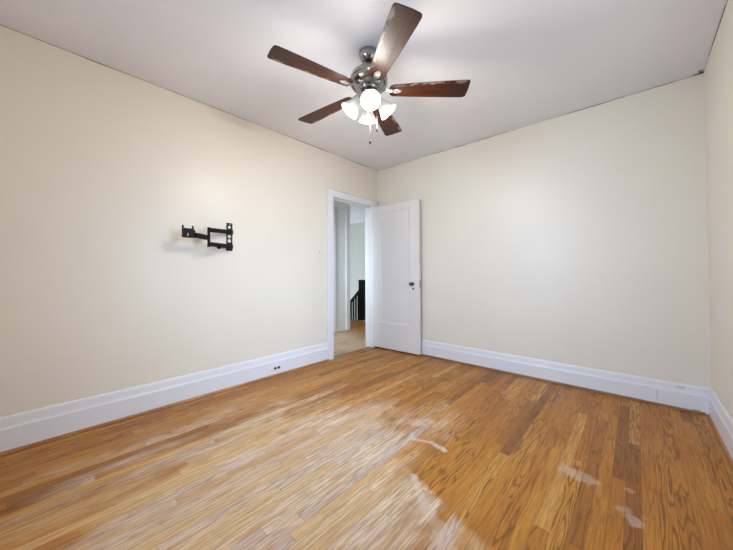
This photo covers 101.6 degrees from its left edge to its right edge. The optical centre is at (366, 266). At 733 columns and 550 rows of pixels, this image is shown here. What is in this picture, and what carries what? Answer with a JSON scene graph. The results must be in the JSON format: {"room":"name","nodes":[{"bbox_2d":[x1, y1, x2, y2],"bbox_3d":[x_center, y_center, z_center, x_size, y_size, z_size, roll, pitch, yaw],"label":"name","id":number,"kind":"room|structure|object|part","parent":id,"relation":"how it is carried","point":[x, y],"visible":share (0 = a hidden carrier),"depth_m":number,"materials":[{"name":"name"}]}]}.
{"room":"empty bedroom","nodes":[
{"label":"empty bedroom","id":0,"kind":"room"},
{"bbox_2d":[0,25,377,416],"bbox_3d":[-1.228,-0.153,2.986,0.130,2.594,4.280,-1,-2,42],"label":"wall","id":1,"kind":"structure","parent":0,"point":[103,168],"depth_m":2.30,"materials":[{"name":"beige paint"}]},
{"bbox_2d":[0,343,327,451],"bbox_3d":[-1.490,1.027,2.557,0.019,0.219,3.023,-1,-2,42],"label":"baseboard","id":2,"kind":"structure","parent":1,"relation":"attached to","point":[32,426],"depth_m":2.26,"materials":[{"name":"white paint"}]},
{"bbox_2d":[0,359,328,455],"bbox_3d":[-1.471,1.127,2.550,0.015,0.018,3.006,-1,-2,42],"label":"trim","id":3,"kind":"structure","parent":1,"relation":"attached to","point":[305,366],"depth_m":2.26,"materials":[{"name":"brown wood"}]},
{"bbox_2d":[182,223,232,250],"bbox_3d":[-1.350,-0.281,2.599,0.081,0.262,0.503,-1,-1,22],"label":"mount","id":4,"kind":"object","parent":1,"relation":"attached to","point":[191,232],"depth_m":2.57,"materials":[{"name":"black metal"}]},
{"bbox_3d":[-1.306,-0.188,2.670,0.022,0.037,0.265,-1,-1,15],"label":"arm","id":5,"kind":"part","parent":4,"relation":"part of","materials":[{"name":"black metal"}]},
{"bbox_3d":[-1.306,-0.316,2.672,0.022,0.052,0.265,-1,-1,15],"label":"arm","id":6,"kind":"part","parent":4,"relation":"part of","materials":[{"name":"black metal"}]},
{"bbox_3d":[-1.292,-0.277,2.818,0.004,0.262,0.056,-1,-2,42],"label":"wall plate","id":7,"kind":"part","parent":4,"relation":"part of","materials":[{"name":"black metal"}]},
{"bbox_2d":[272,363,281,371],"bbox_3d":[-0.941,1.066,3.144,0.007,0.070,0.114,-1,-2,42],"label":"wall outlet","id":8,"kind":"object","parent":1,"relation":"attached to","point":[277,367],"visible":1,"depth_m":3.14,"materials":[{"name":"white paint"}]},
{"bbox_2d":[317,247,321,256],"bbox_3d":[-0.564,-0.171,3.612,0.018,0.115,0.070,-1,-2,42],"label":"light switch","id":9,"kind":"object","parent":1,"relation":"attached to","point":[319,250],"visible":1,"depth_m":3.61,"materials":[{"name":"white plastic"}]},
{"bbox_2d":[327,188,378,359],"bbox_3d":[-0.152,0.096,4.056,0.026,2.129,0.981,-1,-2,42],"label":"trim","id":10,"kind":"structure","parent":1,"relation":"attached to","point":[331,193],"depth_m":3.73,"materials":[{"name":"white paint"}]},
{"bbox_2d":[333,197,372,346],"bbox_3d":[-0.216,0.135,4.099,0.136,2.054,0.802,-1,-2,42],"label":"trim","id":11,"kind":"structure","parent":1,"relation":"attached to","point":[369,209],"depth_m":4.37,"materials":[{"name":"white paint"}]},
{"bbox_2d":[372,199,420,354],"bbox_3d":[0.400,0.136,4.111,0.774,2.009,0.162,-1,-1,39],"label":"door","id":12,"kind":"structure","parent":1,"relation":"in","point":[396,226],"depth_m":4.07,"materials":[{"name":"white paint"}]},
{"bbox_2d":[336,201,345,285],"bbox_3d":[-1.216,-0.117,4.797,0.130,2.594,2.485,-1,-2,42],"label":"wall","id":13,"kind":"structure","parent":0,"point":[336,201],"depth_m":5.62,"materials":[{"name":"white paint"}]},
{"bbox_2d":[333,207,335,331],"bbox_3d":[-0.746,0.052,5.215,0.038,2.248,0.515,-1,-2,44],"label":"door frame","id":14,"kind":"structure","parent":13,"relation":"in","point":[334,208],"depth_m":5.38,"materials":[{"name":"white paint"}]},
{"bbox_2d":[336,208,345,331],"bbox_3d":[-0.486,0.058,5.535,0.029,2.268,0.239,-1,-2,42],"label":"door","id":15,"kind":"structure","parent":13,"relation":"attached to","point":[340,213],"depth_m":5.52,"materials":[{"name":"white paint"}]},
{"bbox_2d":[333,201,349,329],"bbox_3d":[-0.701,-0.107,5.359,0.160,2.592,0.990,-1,-2,42],"label":"trim","id":16,"kind":"structure","parent":13,"relation":"attached to","point":[335,204],"depth_m":5.62,"materials":[{"name":"white paint"}]},
{"bbox_2d":[350,222,364,320],"bbox_3d":[0.548,1.149,8.469,4.625,4.994,0.130,-1,-2,42],"label":"wall","id":17,"kind":"structure","parent":0,"point":[357,230],"depth_m":9.17,"materials":[{"name":"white paint"}]},
{"bbox_2d":[0,0,727,223],"bbox_3d":[-0.624,-1.480,4.618,8.132,0.120,7.480,-1,-2,42],"label":"ceiling","id":18,"kind":"structure","parent":0,"point":[525,62],"depth_m":2.06,"materials":[{"name":"paint"}]},
{"bbox_2d":[267,3,470,143],"bbox_3d":[-0.017,-1.150,2.066,1.274,0.647,1.311,-1,-2,42],"label":"ceiling fan","id":19,"kind":"object","parent":18,"relation":"hanging from","point":[368,80],"visible":1,"depth_m":1.96,"materials":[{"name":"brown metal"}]},
{"bbox_3d":[-0.322,-1.205,1.823,0.532,0.006,0.156,1,7,-34],"label":"blade","id":20,"kind":"part","parent":19,"relation":"part of","materials":[{"name":"brown wood"}]},
{"bbox_3d":[-0.305,-1.196,2.303,0.532,0.006,0.156,-1,7,38],"label":"blade","id":21,"kind":"part","parent":19,"relation":"part of","materials":[{"name":"brown wood"}]},
{"bbox_3d":[-0.081,-1.102,2.042,0.129,0.115,0.129,41,-3,-2],"label":"lamp shade","id":22,"kind":"part","parent":19,"relation":"part of","materials":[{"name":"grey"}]},
{"bbox_3d":[0.010,-1.100,2.146,0.129,0.115,0.129,0,40,-4],"label":"lamp shade","id":23,"kind":"part","parent":19,"relation":"part of","materials":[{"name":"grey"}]},
{"bbox_3d":[0.023,-1.113,1.959,0.047,0.068,0.047,0,-42,-4],"label":"light bulb","id":24,"kind":"part","parent":19,"relation":"part of","materials":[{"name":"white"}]},
{"bbox_3d":[0.023,-1.104,1.952,0.129,0.115,0.129,0,-42,-4],"label":"lamp shade","id":25,"kind":"part","parent":19,"relation":"part of","materials":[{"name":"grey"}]},
{"bbox_3d":[0.114,-1.103,2.056,0.129,0.115,0.129,-41,2,-4],"label":"lamp shade","id":26,"kind":"part","parent":19,"relation":"part of","materials":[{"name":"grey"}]},
{"bbox_3d":[0.156,-1.195,2.434,0.156,0.006,0.532,-10,-4,20],"label":"blade","id":27,"kind":"part","parent":19,"relation":"part of","materials":[{"name":"brown wood"}]},
{"bbox_3d":[0.128,-1.210,1.659,0.156,0.006,0.532,9,-4,-16],"label":"blade","id":28,"kind":"part","parent":19,"relation":"part of","materials":[{"name":"brown wood"}]},
{"bbox_3d":[0.424,-1.204,2.036,0.532,0.006,0.156,0,-10,2],"label":"blade","id":29,"kind":"part","parent":19,"relation":"part of","materials":[{"name":"brown wood"}]},
{"bbox_2d":[0,319,732,549],"bbox_3d":[-0.624,1.223,4.553,8.132,0.100,7.450,-1,-2,42],"label":"floor","id":30,"kind":"structure","parent":0,"point":[368,448],"depth_m":1.62,"materials":[{"name":"brown wood"}]},
{"bbox_2d":[350,280,364,320],"bbox_3d":[-0.393,1.217,7.060,0.985,1.810,0.120,-1,-2,42],"label":"stair railing","id":31,"kind":"object","parent":30,"relation":"attached to","point":[359,297],"visible":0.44,"depth_m":6.79,"materials":[{"name":"black paint"}]},
{"bbox_3d":[-0.092,0.760,6.796,0.170,0.910,0.120,-1,-2,42],"label":"newel post","id":32,"kind":"part","parent":31,"relation":"part of","materials":[{"name":"black paint"}]},
{"bbox_2d":[377,73,711,388],"bbox_3d":[1.464,-0.156,3.350,3.377,2.594,0.130,-1,-2,42],"label":"wall","id":33,"kind":"structure","parent":0,"point":[580,237],"depth_m":2.79,"materials":[{"name":"beige paint"}]},
{"bbox_2d":[407,352,705,415],"bbox_3d":[1.357,1.131,3.303,3.180,0.018,0.015,-1,-2,42],"label":"trim","id":34,"kind":"structure","parent":33,"relation":"attached to","point":[487,368],"depth_m":2.74,"materials":[{"name":"brown wood"}]},
{"bbox_2d":[421,339,710,414],"bbox_3d":[1.370,1.040,3.315,3.247,0.200,0.019,-1,-2,42],"label":"baseboard","id":35,"kind":"structure","parent":33,"relation":"attached to","point":[691,397],"depth_m":2.74,"materials":[{"name":"white paint"}]},
{"bbox_2d":[703,0,732,419],"bbox_3d":[1.234,-0.208,0.674,0.130,2.594,4.150,-1,-2,42],"label":"wall","id":36,"kind":"structure","parent":0,"point":[718,71],"depth_m":1.90,"materials":[{"name":"beige paint"}]},
{"bbox_2d":[692,5,725,75],"bbox_3d":[2.046,-1.487,1.746,0.058,0.003,1.501,-1,-2,42],"label":"trim","id":37,"kind":"structure","parent":36,"relation":"attached to","point":[700,72],"depth_m":1.96,"materials":[{"name":"brown"}]},
{"bbox_2d":[706,414,732,469],"bbox_3d":[1.214,1.081,0.758,0.015,0.018,3.948,-1,-2,42],"label":"trim","id":38,"kind":"structure","parent":36,"relation":"attached to","point":[713,426],"depth_m":1.87,"materials":[{"name":"brown wood"}]},
{"bbox_2d":[709,389,732,459],"bbox_3d":[1.220,0.987,0.742,0.019,0.207,4.001,-1,-2,42],"label":"baseboard","id":39,"kind":"structure","parent":36,"relation":"attached to","point":[723,422],"depth_m":1.90,"materials":[{"name":"white paint"}]}
]}

